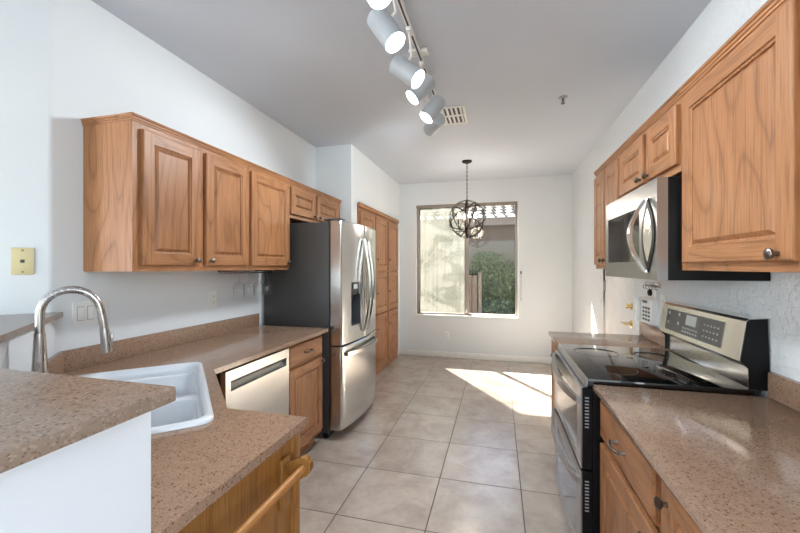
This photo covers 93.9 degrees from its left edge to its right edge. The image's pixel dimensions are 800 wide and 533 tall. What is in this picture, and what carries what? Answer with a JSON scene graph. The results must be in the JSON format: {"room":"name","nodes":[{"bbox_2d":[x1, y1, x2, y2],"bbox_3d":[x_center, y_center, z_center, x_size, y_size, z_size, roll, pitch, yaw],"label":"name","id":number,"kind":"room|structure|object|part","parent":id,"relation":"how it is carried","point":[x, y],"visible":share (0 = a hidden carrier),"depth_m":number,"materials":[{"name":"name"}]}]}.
{"room":"kitchen","nodes":[
{"label":"kitchen","id":0,"kind":"room"},
{"bbox_2d":[0,320,150,532],"bbox_3d":[-1.169,0.814,0.909,1.696,1.172,0.622,0,0,42],"label":"wall","id":1,"kind":"structure","parent":0,"point":[100,482],"depth_m":0.58,"materials":[{"name":"paint"}]},
{"bbox_2d":[0,312,175,473],"bbox_3d":[-1.183,0.216,0.824,1.863,0.023,0.813,0,0,43],"label":"raised bar","id":2,"kind":"object","parent":1,"relation":"on","point":[41,414],"visible":1,"depth_m":0.56,"materials":[{"name":"stone"}]},
{"bbox_2d":[0,0,315,353],"bbox_3d":[-1.779,0.040,2.237,0.954,2.720,4.100,0,0,34],"label":"wall","id":3,"kind":"structure","parent":0,"point":[63,63],"depth_m":1.82,"materials":[{"name":"paint"}]},
{"bbox_2d":[11,247,33,274],"bbox_3d":[-1.647,-0.025,1.630,0.074,0.118,0.007,0,0,-30],"label":"phone jack","id":4,"kind":"object","parent":3,"relation":"attached to","point":[22,259],"visible":1,"depth_m":1.63,"materials":[{"name":"beige plastic"}]},
{"bbox_2d":[72,299,106,326],"bbox_3d":[-1.526,0.225,1.842,0.010,0.120,0.163,0,0,15],"label":"light switch","id":5,"kind":"object","parent":3,"relation":"attached to","point":[84,313],"visible":0.76,"depth_m":1.81,"materials":[{"name":"white plastic"}]},
{"bbox_2d":[48,313,258,374],"bbox_3d":[-1.341,0.437,1.964,0.475,0.098,2.291,0,0,-4],"label":"backsplash","id":6,"kind":"structure","parent":3,"relation":"attached to","point":[61,362],"depth_m":2.09,"materials":[{"name":"stone"}]},
{"bbox_2d":[81,112,248,271],"bbox_3d":[-1.263,-0.346,2.158,0.353,0.736,0.834,0,0,15],"label":"upper cabinet","id":7,"kind":"object","parent":3,"relation":"attached to","point":[157,196],"visible":1,"depth_m":1.84,"materials":[{"name":"brown wood"}]},
{"bbox_3d":[-1.280,-0.698,2.162,0.318,0.032,0.834,0,0,15],"label":"crown moulding","id":8,"kind":"part","parent":7,"relation":"part of","materials":[{"name":"brown wood"}]},
{"bbox_3d":[-1.179,-0.332,1.939,0.020,0.648,0.348,0,0,15],"label":"door","id":9,"kind":"part","parent":7,"relation":"part of","materials":[{"name":"brown wood"}]},
{"bbox_3d":[-1.148,-0.340,2.134,0.019,0.724,0.821,0,0,15],"label":"frame","id":10,"kind":"part","parent":7,"relation":"part of","materials":[{"name":"brown wood"}]},
{"bbox_3d":[-1.075,-0.332,2.334,0.020,0.648,0.374,0,0,15],"label":"door","id":11,"kind":"part","parent":7,"relation":"part of","materials":[{"name":"brown wood"}]},
{"bbox_2d":[218,270,273,273],"bbox_3d":[-1.142,0.034,2.799,0.165,0.023,0.433,0,0,15],"label":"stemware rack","id":12,"kind":"object","parent":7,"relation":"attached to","point":[225,271],"visible":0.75,"depth_m":2.81,"materials":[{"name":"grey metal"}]},
{"bbox_2d":[209,291,216,307],"bbox_3d":[-1.318,0.228,2.633,0.008,0.116,0.070,0,0,15],"label":"wall outlet","id":13,"kind":"object","parent":3,"relation":"attached to","point":[212,294],"visible":1,"depth_m":2.63,"materials":[{"name":"white plastic"}]},
{"bbox_2d":[247,161,291,269],"bbox_3d":[-1.091,-0.346,2.810,0.353,0.736,0.511,0,0,15],"label":"upper cabinet","id":14,"kind":"object","parent":3,"relation":"attached to","point":[268,190],"visible":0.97,"depth_m":2.74,"materials":[{"name":"brown wood"}]},
{"bbox_3d":[-0.971,-0.698,2.778,0.035,0.032,0.511,0,0,15],"label":"crown moulding","id":15,"kind":"part","parent":14,"relation":"part of","materials":[{"name":"brown wood"}]},
{"bbox_2d":[288,179,341,222],"bbox_3d":[-0.895,-0.558,3.556,0.353,0.311,1.028,0,0,15],"label":"upper cabinet","id":16,"kind":"object","parent":3,"relation":"attached to","point":[308,204],"visible":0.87,"depth_m":3.36,"materials":[{"name":"brown wood"}]},
{"bbox_3d":[-0.837,-0.544,3.238,0.020,0.223,0.415,0,0,15],"label":"door","id":17,"kind":"part","parent":16,"relation":"part of","materials":[{"name":"brown wood"}]},
{"bbox_3d":[-0.911,-0.698,3.560,0.318,0.032,1.028,0,0,15],"label":"crown moulding","id":18,"kind":"part","parent":16,"relation":"part of","materials":[{"name":"brown wood"}]},
{"bbox_3d":[-0.715,-0.544,3.700,0.020,0.223,0.470,0,0,15],"label":"door","id":19,"kind":"part","parent":16,"relation":"part of","materials":[{"name":"brown wood"}]},
{"bbox_2d":[316,144,399,354],"bbox_3d":[-0.565,0.040,5.077,0.620,2.720,2.030,0,0,15],"label":"wall","id":20,"kind":"structure","parent":0,"point":[344,173],"depth_m":4.12,"materials":[{"name":"paint"}]},
{"bbox_2d":[91,0,710,183],"bbox_3d":[-2.410,-1.380,1.018,7.620,0.120,11.140,0,0,15],"label":"ceiling","id":21,"kind":"structure","parent":0,"point":[316,68],"depth_m":2.45,"materials":[{"name":"paint"}]},
{"bbox_2d":[365,0,445,135],"bbox_3d":[0.019,-1.136,1.920,0.226,0.367,2.224,0,0,15],"label":"track light","id":22,"kind":"object","parent":21,"relation":"attached to","point":[381,23],"visible":1,"depth_m":2.01,"materials":[{"name":"white metal"}]},
{"bbox_3d":[-0.032,-1.212,1.692,0.043,0.169,0.060,0,0,15],"label":"swivel stem","id":23,"kind":"part","parent":22,"relation":"part of","materials":[{"name":"white metal"}]},
{"bbox_3d":[0.053,-1.208,2.036,0.033,0.176,0.060,0,0,15],"label":"swivel stem","id":24,"kind":"part","parent":22,"relation":"part of","materials":[{"name":"white metal"}]},
{"bbox_3d":[0.017,-1.309,1.909,0.028,0.022,2.200,0,0,15],"label":"rail","id":25,"kind":"part","parent":22,"relation":"part of","materials":[{"name":"white metal"}]},
{"bbox_3d":[0.115,-1.310,2.281,0.120,0.020,0.070,0,0,15],"label":"canopy plate","id":26,"kind":"part","parent":22,"relation":"part of","materials":[{"name":"white metal"}]},
{"bbox_3d":[0.126,-1.241,2.382,0.059,0.111,0.060,0,0,15],"label":"swivel stem","id":27,"kind":"part","parent":22,"relation":"part of","materials":[{"name":"white metal"}]},
{"bbox_2d":[440,105,467,124],"bbox_3d":[0.466,-1.315,3.251,0.220,0.010,0.380,0,0,15],"label":"ceiling vent","id":28,"kind":"object","parent":21,"relation":"in","point":[453,115],"visible":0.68,"depth_m":3.23,"materials":[{"name":"white metal"}]},
{"bbox_2d":[449,160,485,237],"bbox_3d":[0.834,-0.839,4.651,0.461,0.962,0.475,0,0,15],"label":"chandelier","id":29,"kind":"object","parent":21,"relation":"hanging from","point":[466,218],"visible":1,"depth_m":4.63,"materials":[{"name":"black metal"}]},
{"bbox_3d":[0.834,-1.030,4.651,0.017,0.508,0.017,0,0,-30],"label":"chain","id":30,"kind":"part","parent":29,"relation":"part of","materials":[{"name":"black metal"}]},
{"bbox_3d":[0.834,-0.600,4.651,0.044,0.482,0.043,0,0,15],"label":"stem","id":31,"kind":"part","parent":29,"relation":"part of","materials":[{"name":"black metal"}]},
{"bbox_2d":[558,95,567,104],"bbox_3d":[1.267,-1.294,2.903,0.068,0.052,0.068,0,0,15],"label":"sprinkler","id":32,"kind":"object","parent":21,"relation":"attached to","point":[562,97],"visible":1,"depth_m":2.90,"materials":[{"name":"grey metal"}]},
{"bbox_2d":[300,354,569,532],"bbox_3d":[-2.410,1.460,1.018,7.620,0.120,11.140,0,0,15],"label":"floor","id":33,"kind":"structure","parent":0,"point":[442,444],"depth_m":2.73,"materials":[{"name":"tile"}]},
{"bbox_2d":[178,432,299,532],"bbox_3d":[-0.801,0.957,1.476,0.430,0.887,1.670,0,0,-37],"label":"base cabinet","id":34,"kind":"object","parent":33,"relation":"on","point":[233,508],"visible":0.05,"depth_m":1.00,"materials":[{"name":"brown wood"}]},
{"bbox_2d":[48,313,327,532],"bbox_3d":[-0.817,0.450,1.897,1.351,0.124,2.178,0,0,15],"label":"countertop","id":35,"kind":"structure","parent":34,"relation":"on","point":[192,468],"depth_m":1.17,"materials":[{"name":"stone"}]},
{"bbox_2d":[31,286,112,372],"bbox_3d":[-1.145,0.267,1.299,0.230,0.400,0.100,0,0,-30],"label":"faucet","id":36,"kind":"object","parent":35,"relation":"on","point":[39,353],"visible":0.77,"depth_m":1.28,"materials":[{"name":"silver metal"}]},
{"bbox_3d":[-1.203,0.371,1.234,0.032,0.110,0.048,0,0,-30],"label":"lever","id":37,"kind":"part","parent":36,"relation":"part of","materials":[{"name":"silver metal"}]},
{"bbox_3d":[-1.153,0.146,1.317,0.200,0.157,0.026,0,0,-30],"label":"spout","id":38,"kind":"part","parent":36,"relation":"part of","materials":[{"name":"silver metal"}]},
{"bbox_2d":[78,362,213,434],"bbox_3d":[-1.000,0.576,1.395,0.500,0.212,0.825,0,0,-30],"label":"sink","id":39,"kind":"object","parent":35,"relation":"in","point":[192,406],"visible":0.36,"depth_m":1.60,"materials":[{"name":"white ceramic"}]},
{"bbox_2d":[234,454,313,532],"bbox_3d":[-0.354,0.634,0.905,0.096,0.161,0.444,0,0,15],"label":"towel bar","id":40,"kind":"object","parent":34,"relation":"attached to","point":[290,472],"visible":1,"depth_m":1.06,"materials":[{"name":"brown wood"}]},
{"bbox_3d":[-0.347,0.957,1.179,0.048,0.887,0.041,0,0,15],"label":"corner post","id":41,"kind":"part","parent":34,"relation":"part of","materials":[{"name":"brown wood"}]},
{"bbox_2d":[216,348,288,414],"bbox_3d":[-1.086,0.964,2.235,0.590,0.872,0.586,0,0,15],"label":"dishwasher","id":42,"kind":"object","parent":33,"relation":"on","point":[261,384],"visible":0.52,"depth_m":2.16,"materials":[{"name":"silver metal"}]},
{"bbox_3d":[-0.818,0.612,2.168,0.024,0.052,0.519,0,0,15],"label":"pocket handle","id":43,"kind":"part","parent":42,"relation":"part of","materials":[{"name":"silver metal"}]},
{"bbox_2d":[286,334,324,455],"bbox_3d":[-0.945,0.957,2.776,0.654,0.887,0.519,0,0,15],"label":"base cabinet","id":44,"kind":"object","parent":33,"relation":"on","point":[305,357],"visible":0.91,"depth_m":2.71,"materials":[{"name":"brown wood"}]},
{"bbox_3d":[-0.677,0.607,2.704,0.020,0.137,0.478,0,0,15],"label":"drawer","id":45,"kind":"part","parent":44,"relation":"part of","materials":[{"name":"brown wood"}]},
{"bbox_3d":[-0.677,0.983,2.704,0.020,0.565,0.478,0,0,15],"label":"door","id":46,"kind":"part","parent":44,"relation":"part of","materials":[{"name":"brown wood"}]},
{"bbox_2d":[264,218,377,437],"bbox_3d":[-0.638,0.504,3.480,0.831,1.792,0.875,0,0,15],"label":"refrigerator","id":47,"kind":"object","parent":33,"relation":"on","point":[329,282],"visible":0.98,"depth_m":3.08,"materials":[{"name":"silver metal"}]},
{"bbox_3d":[-0.441,0.130,3.190,0.138,1.004,0.410,0,0,15],"label":"door","id":48,"kind":"part","parent":47,"relation":"part of","materials":[{"name":"silver metal"}]},
{"bbox_3d":[-0.382,0.980,3.413,0.138,0.670,0.871,0,0,15],"label":"freezer drawer","id":49,"kind":"part","parent":47,"relation":"part of","materials":[{"name":"silver metal"}]},
{"bbox_3d":[-0.305,0.710,3.392,0.092,0.030,0.771,0,0,15],"label":"handle","id":50,"kind":"part","parent":47,"relation":"part of","materials":[{"name":"silver metal"}]},
{"bbox_3d":[-0.295,0.160,3.325,0.087,0.834,0.026,0,0,15],"label":"handle","id":51,"kind":"part","parent":47,"relation":"part of","materials":[{"name":"silver metal"}]},
{"bbox_3d":[-0.329,0.130,3.614,0.138,1.004,0.455,0,0,15],"label":"door","id":52,"kind":"part","parent":47,"relation":"part of","materials":[{"name":"silver metal"}]},
{"bbox_3d":[-0.273,0.160,3.407,0.087,0.834,0.026,0,0,15],"label":"handle","id":53,"kind":"part","parent":47,"relation":"part of","materials":[{"name":"silver metal"}]},
{"bbox_2d":[357,202,398,375],"bbox_3d":[-0.509,0.338,5.063,0.625,2.125,1.728,0,0,15],"label":"pantry cabinet","id":54,"kind":"object","parent":33,"relation":"on","point":[385,226],"visible":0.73,"depth_m":5.14,"materials":[{"name":"brown wood"}]},
{"bbox_3d":[-0.385,-0.292,4.463,0.020,0.685,0.500,0,0,15],"label":"door","id":55,"kind":"part","parent":54,"relation":"part of","materials":[{"name":"brown wood"}]},
{"bbox_3d":[-0.238,-0.700,4.992,0.013,0.050,1.728,0,0,15],"label":"moulding","id":56,"kind":"part","parent":54,"relation":"part of","materials":[{"name":"brown wood"}]},
{"bbox_3d":[-0.246,-0.292,4.987,0.020,0.685,0.495,0,0,15],"label":"door","id":57,"kind":"part","parent":54,"relation":"part of","materials":[{"name":"brown wood"}]},
{"bbox_3d":[-0.246,0.965,4.987,0.020,0.680,0.495,0,0,15],"label":"door","id":58,"kind":"part","parent":54,"relation":"part of","materials":[{"name":"brown wood"}]},
{"bbox_3d":[-0.246,0.338,4.987,0.020,0.525,0.495,0,0,15],"label":"door","id":59,"kind":"part","parent":54,"relation":"part of","materials":[{"name":"brown wood"}]},
{"bbox_3d":[-0.104,-0.292,5.526,0.020,0.685,0.520,0,0,15],"label":"door","id":60,"kind":"part","parent":54,"relation":"part of","materials":[{"name":"brown wood"}]},
{"bbox_3d":[-0.104,0.338,5.526,0.020,0.525,0.520,0,0,15],"label":"door","id":61,"kind":"part","parent":54,"relation":"part of","materials":[{"name":"brown wood"}]},
{"bbox_3d":[-0.104,0.965,5.526,0.020,0.680,0.520,0,0,15],"label":"door","id":62,"kind":"part","parent":54,"relation":"part of","materials":[{"name":"brown wood"}]},
{"bbox_2d":[550,339,557,434],"bbox_3d":[1.368,0.964,2.543,0.647,0.873,0.554,0,0,15],"label":"base cabinet","id":63,"kind":"object","parent":33,"relation":"on","point":[554,346],"visible":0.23,"depth_m":2.81,"materials":[{"name":"brown wood"}]},
{"bbox_3d":[1.104,0.995,2.612,0.020,0.540,0.515,0,0,15],"label":"door","id":64,"kind":"part","parent":63,"relation":"part of","materials":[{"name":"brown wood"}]},
{"bbox_3d":[1.104,0.623,2.612,0.020,0.155,0.515,0,0,15],"label":"drawer","id":65,"kind":"part","parent":63,"relation":"part of","materials":[{"name":"brown wood"}]},
{"bbox_2d":[549,322,664,348],"bbox_3d":[1.392,0.464,2.542,0.643,0.124,0.570,0,0,15],"label":"countertop","id":66,"kind":"structure","parent":63,"relation":"on","point":[649,336],"depth_m":2.54,"materials":[{"name":"stone"}]},
{"bbox_2d":[600,400,660,532],"bbox_3d":[1.040,0.964,1.220,0.647,0.873,0.599,0,0,15],"label":"base cabinet","id":67,"kind":"object","parent":33,"relation":"on","point":[629,484],"visible":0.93,"depth_m":1.27,"materials":[{"name":"brown wood"}]},
{"bbox_3d":[0.749,0.630,1.305,0.040,0.016,0.114,0,0,15],"label":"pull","id":68,"kind":"part","parent":67,"relation":"part of","materials":[{"name":"grey metal"}]},
{"bbox_3d":[0.778,1.002,1.298,0.020,0.527,0.560,0,0,15],"label":"door","id":69,"kind":"part","parent":67,"relation":"part of","materials":[{"name":"brown wood"}]},
{"bbox_3d":[0.795,0.913,1.285,0.019,0.773,0.599,0,0,15],"label":"frame","id":70,"kind":"part","parent":67,"relation":"part of","materials":[{"name":"brown wood"}]},
{"bbox_2d":[552,301,769,532],"bbox_3d":[1.177,0.785,1.900,0.726,1.170,0.759,0,0,15],"label":"range","id":71,"kind":"object","parent":33,"relation":"on","point":[707,349],"visible":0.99,"depth_m":1.68,"materials":[{"name":"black metal"}]},
{"bbox_3d":[0.853,0.917,1.984,0.057,0.065,0.747,0,0,15],"label":"handle","id":72,"kind":"part","parent":71,"relation":"part of","materials":[{"name":"silver metal"}]},
{"bbox_3d":[0.853,0.567,1.984,0.057,0.065,0.747,0,0,15],"label":"handle","id":73,"kind":"part","parent":71,"relation":"part of","materials":[{"name":"silver metal"}]},
{"bbox_3d":[0.899,0.497,1.974,0.012,0.037,0.759,0,0,15],"label":"trim","id":74,"kind":"part","parent":71,"relation":"part of","materials":[{"name":"silver metal"}]},
{"bbox_3d":[0.898,1.103,1.972,0.044,0.443,0.756,0,0,15],"label":"oven door","id":75,"kind":"part","parent":71,"relation":"part of","materials":[{"name":"silver metal"}]},
{"bbox_3d":[0.898,0.696,1.972,0.044,0.348,0.756,0,0,15],"label":"oven door","id":76,"kind":"part","parent":71,"relation":"part of","materials":[{"name":"silver metal"}]},
{"bbox_2d":[561,344,752,395],"bbox_3d":[1.190,0.497,1.897,0.590,0.035,0.759,0,0,15],"label":"cooktop","id":77,"kind":"object","parent":71,"relation":"in","point":[669,368],"depth_m":1.73,"materials":[{"name":"black glass"}]},
{"bbox_3d":[1.447,0.292,1.860,0.018,0.113,0.551,0,0,15],"label":"control panel","id":78,"kind":"part","parent":71,"relation":"part of","materials":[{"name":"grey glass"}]},
{"bbox_2d":[653,479,702,532],"bbox_3d":[0.889,0.964,0.627,0.636,0.873,0.619,0,0,15],"label":"base cabinet","id":79,"kind":"object","parent":33,"relation":"on","point":[674,518],"visible":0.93,"depth_m":0.92,"materials":[{"name":"brown wood"}]},
{"bbox_3d":[0.660,0.600,0.946,0.029,0.030,0.031,0,0,15],"label":"knob","id":80,"kind":"part","parent":79,"relation":"part of","materials":[{"name":"grey metal"}]},
{"bbox_3d":[0.720,0.963,0.008,0.647,0.873,0.659,0,0,15],"label":"base cabinet","id":81,"kind":"object","parent":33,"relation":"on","visible":0},
{"bbox_2d":[593,372,799,532],"bbox_3d":[0.883,0.464,0.588,0.629,0.124,1.907,0,0,15],"label":"countertop","id":82,"kind":"structure","parent":81,"relation":"on","point":[732,462],"depth_m":1.03,"materials":[{"name":"stone"}]},
{"bbox_2d":[400,174,571,357],"bbox_3d":[1.034,0.040,5.787,3.310,2.720,0.160,0,0,15],"label":"wall","id":83,"kind":"structure","parent":0,"point":[544,202],"depth_m":5.51,"materials":[{"name":"paint"}]},
{"bbox_2d":[416,314,517,318],"bbox_3d":[1.004,0.755,5.737,1.537,0.014,0.090,0,0,15],"label":"sill","id":84,"kind":"structure","parent":83,"relation":"attached to","point":[416,314],"depth_m":5.71,"materials":[{"name":"white paint"}]},
{"bbox_2d":[417,205,517,316],"bbox_3d":[1.025,-0.106,5.816,1.541,1.732,0.090,0,0,15],"label":"window","id":85,"kind":"structure","parent":83,"relation":"in","point":[442,255],"depth_m":5.93,"materials":[{"name":"glass"}]},
{"bbox_2d":[416,201,517,208],"bbox_3d":[1.004,-0.945,5.737,1.533,0.048,0.054,0,0,15],"label":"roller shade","id":86,"kind":"object","parent":85,"relation":"attached to","point":[513,202],"visible":0.84,"depth_m":5.71,"materials":[{"name":"fabric"}]},
{"bbox_2d":[399,349,551,363],"bbox_3d":[1.225,1.357,5.648,2.550,0.085,0.013,0,0,15],"label":"baseboard","id":87,"kind":"structure","parent":83,"relation":"attached to","point":[401,351],"depth_m":5.66,"materials":[{"name":"white paint"}]},
{"bbox_2d":[572,0,799,396],"bbox_3d":[1.153,0.040,0.099,0.140,2.720,10.780,0,0,15],"label":"wall","id":88,"kind":"structure","parent":0,"point":[777,300],"depth_m":2.13,"materials":[{"name":"white paint"}]},
{"bbox_2d":[594,148,621,268],"bbox_3d":[1.539,-0.354,2.528,0.347,0.736,0.622,0,0,15],"label":"upper cabinet","id":89,"kind":"object","parent":88,"relation":"attached to","point":[606,182],"visible":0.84,"depth_m":2.58,"materials":[{"name":"brown wood"}]},
{"bbox_3d":[1.446,-0.340,2.701,0.020,0.648,0.266,0,0,15],"label":"door","id":90,"kind":"part","parent":89,"relation":"part of","materials":[{"name":"brown wood"}]},
{"bbox_3d":[1.556,-0.706,2.523,0.312,0.032,0.622,0,0,15],"label":"crown moulding","id":91,"kind":"part","parent":89,"relation":"part of","materials":[{"name":"brown wood"}]},
{"bbox_3d":[1.369,-0.340,2.409,0.020,0.648,0.277,0,0,15],"label":"door","id":92,"kind":"part","parent":89,"relation":"part of","materials":[{"name":"brown wood"}]},
{"bbox_2d":[603,269,633,334],"bbox_3d":[1.961,0.375,3.330,0.145,2.050,0.899,0,0,15],"label":"door","id":93,"kind":"structure","parent":88,"relation":"in","point":[618,292],"depth_m":3.32,"materials":[{"name":"white paint"}]},
{"bbox_3d":[1.837,0.455,3.030,0.057,0.068,0.144,0,0,15],"label":"handle","id":94,"kind":"part","parent":93,"relation":"part of","materials":[{"name":"gold metal"}]},
{"bbox_2d":[635,296,657,325],"bbox_3d":[1.707,0.302,2.596,0.061,0.175,0.250,0,0,15],"label":"wall phone","id":95,"kind":"object","parent":88,"relation":"attached to","point":[646,309],"visible":1,"depth_m":2.56,"materials":[{"name":"white plastic"}]},
{"bbox_2d":[619,90,681,196],"bbox_3d":[1.362,-0.556,1.855,0.347,0.331,0.763,0,0,15],"label":"upper cabinet","id":96,"kind":"object","parent":88,"relation":"attached to","point":[654,150],"visible":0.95,"depth_m":1.74,"materials":[{"name":"brown wood"}]},
{"bbox_3d":[1.275,-0.542,2.053,0.020,0.243,0.381,0,0,15],"label":"door","id":97,"kind":"part","parent":96,"relation":"part of","materials":[{"name":"brown wood"}]},
{"bbox_3d":[1.186,-0.443,1.811,0.029,0.030,0.031,0,0,15],"label":"knob","id":98,"kind":"part","parent":96,"relation":"part of","materials":[{"name":"grey metal"}]},
{"bbox_3d":[1.244,-0.706,1.886,0.035,0.032,0.763,0,0,15],"label":"crown moulding","id":99,"kind":"part","parent":96,"relation":"part of","materials":[{"name":"brown wood"}]},
{"bbox_3d":[1.177,-0.542,1.681,0.020,0.243,0.316,0,0,15],"label":"door","id":100,"kind":"part","parent":96,"relation":"part of","materials":[{"name":"brown wood"}]},
{"bbox_2d":[606,176,769,280],"bbox_3d":[1.305,-0.156,1.868,0.464,0.428,0.760,0,0,15],"label":"microwave","id":101,"kind":"object","parent":96,"relation":"attached to","point":[644,225],"visible":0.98,"depth_m":1.58,"materials":[{"name":"silver metal"}]},
{"bbox_3d":[1.176,-0.158,1.902,0.040,0.425,0.760,0,0,15],"label":"door","id":102,"kind":"part","parent":101,"relation":"part of","materials":[{"name":"silver metal"}]},
{"bbox_3d":[1.047,-0.138,1.643,0.080,0.326,0.032,0,0,15],"label":"handle","id":103,"kind":"part","parent":101,"relation":"part of","materials":[{"name":"silver metal"}]},
{"bbox_2d":[647,287,656,298],"bbox_3d":[1.705,0.177,2.539,0.036,0.070,0.110,0,0,15],"label":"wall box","id":104,"kind":"object","parent":88,"relation":"attached to","point":[651,293],"visible":0.91,"depth_m":2.51,"materials":[{"name":"white plastic"}]},
{"bbox_2d":[643,282,660,289],"bbox_3d":[1.710,0.131,2.548,0.030,0.047,0.260,0,0,15],"label":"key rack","id":105,"kind":"object","parent":88,"relation":"attached to","point":[647,284],"visible":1,"depth_m":2.53,"materials":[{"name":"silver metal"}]},
{"bbox_2d":[639,322,664,346],"bbox_3d":[1.693,0.451,2.463,0.020,0.098,0.570,0,0,15],"label":"backsplash","id":106,"kind":"structure","parent":88,"relation":"attached to","point":[650,332],"depth_m":2.52,"materials":[{"name":"stone"}]},
{"bbox_2d":[660,295,665,315],"bbox_3d":[1.679,0.247,2.386,0.010,0.135,0.075,0,0,15],"label":"light switch","id":107,"kind":"object","parent":88,"relation":"attached to","point":[662,297],"visible":0.78,"depth_m":2.39,"materials":[{"name":"white plastic"}]},
{"bbox_2d":[678,0,799,272],"bbox_3d":[1.182,-0.354,1.173,0.347,0.736,0.641,0,0,15],"label":"upper cabinet","id":108,"kind":"object","parent":88,"relation":"attached to","point":[741,107],"visible":1,"depth_m":1.09,"materials":[{"name":"brown wood"}]},
{"bbox_3d":[1.065,-0.706,1.204,0.035,0.032,0.641,0,0,15],"label":"crown moulding","id":109,"kind":"part","parent":108,"relation":"part of","materials":[{"name":"brown wood"}]},
{"bbox_3d":[0.964,-0.034,0.969,0.029,0.030,0.031,0,0,15],"label":"knob","id":110,"kind":"part","parent":108,"relation":"part of","materials":[{"name":"grey metal"}]},
{"bbox_2d":[768,372,799,411],"bbox_3d":[1.178,0.451,0.510,0.020,0.098,1.907,0,0,15],"label":"backsplash","id":111,"kind":"structure","parent":88,"relation":"attached to","point":[784,390],"depth_m":1.35,"materials":[{"name":"stone"}]},
{"label":"outside","id":112,"kind":"structure","parent":0,"visible":0},
{"bbox_3d":[2.798,1.485,10.612,18.000,0.130,10.050,0,0,15],"label":"ground","id":113,"kind":"structure","parent":112,"visible":0},
{"bbox_2d":[469,272,481,313],"bbox_3d":[1.510,0.770,8.142,0.530,1.300,0.075,0,0,15],"label":"wooden gate","id":114,"kind":"object","parent":113,"relation":"on","point":[473,286],"visible":0.34,"depth_m":8.09,"materials":[{"name":"brown wood"}]},
{"bbox_3d":[1.733,0.770,8.083,0.070,1.300,0.075,0,0,15],"label":"post","id":115,"kind":"part","parent":114,"relation":"part of","materials":[{"name":"beige wood"}]},
{"bbox_2d":[469,250,514,313],"bbox_3d":[2.090,0.512,8.612,1.776,1.826,0.883,0,0,18],"label":"bush","id":116,"kind":"object","parent":113,"relation":"on","point":[504,277],"visible":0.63,"depth_m":8.39,"materials":[{"name":"green plant"}]},
{"bbox_2d":[469,205,514,314],"bbox_3d":[2.870,-0.444,10.888,12.800,3.728,4.680,0,0,15],"label":"house","id":117,"kind":"structure","parent":113,"relation":"on","point":[497,235],"depth_m":9.26,"materials":[{"name":"paint"}]}
]}

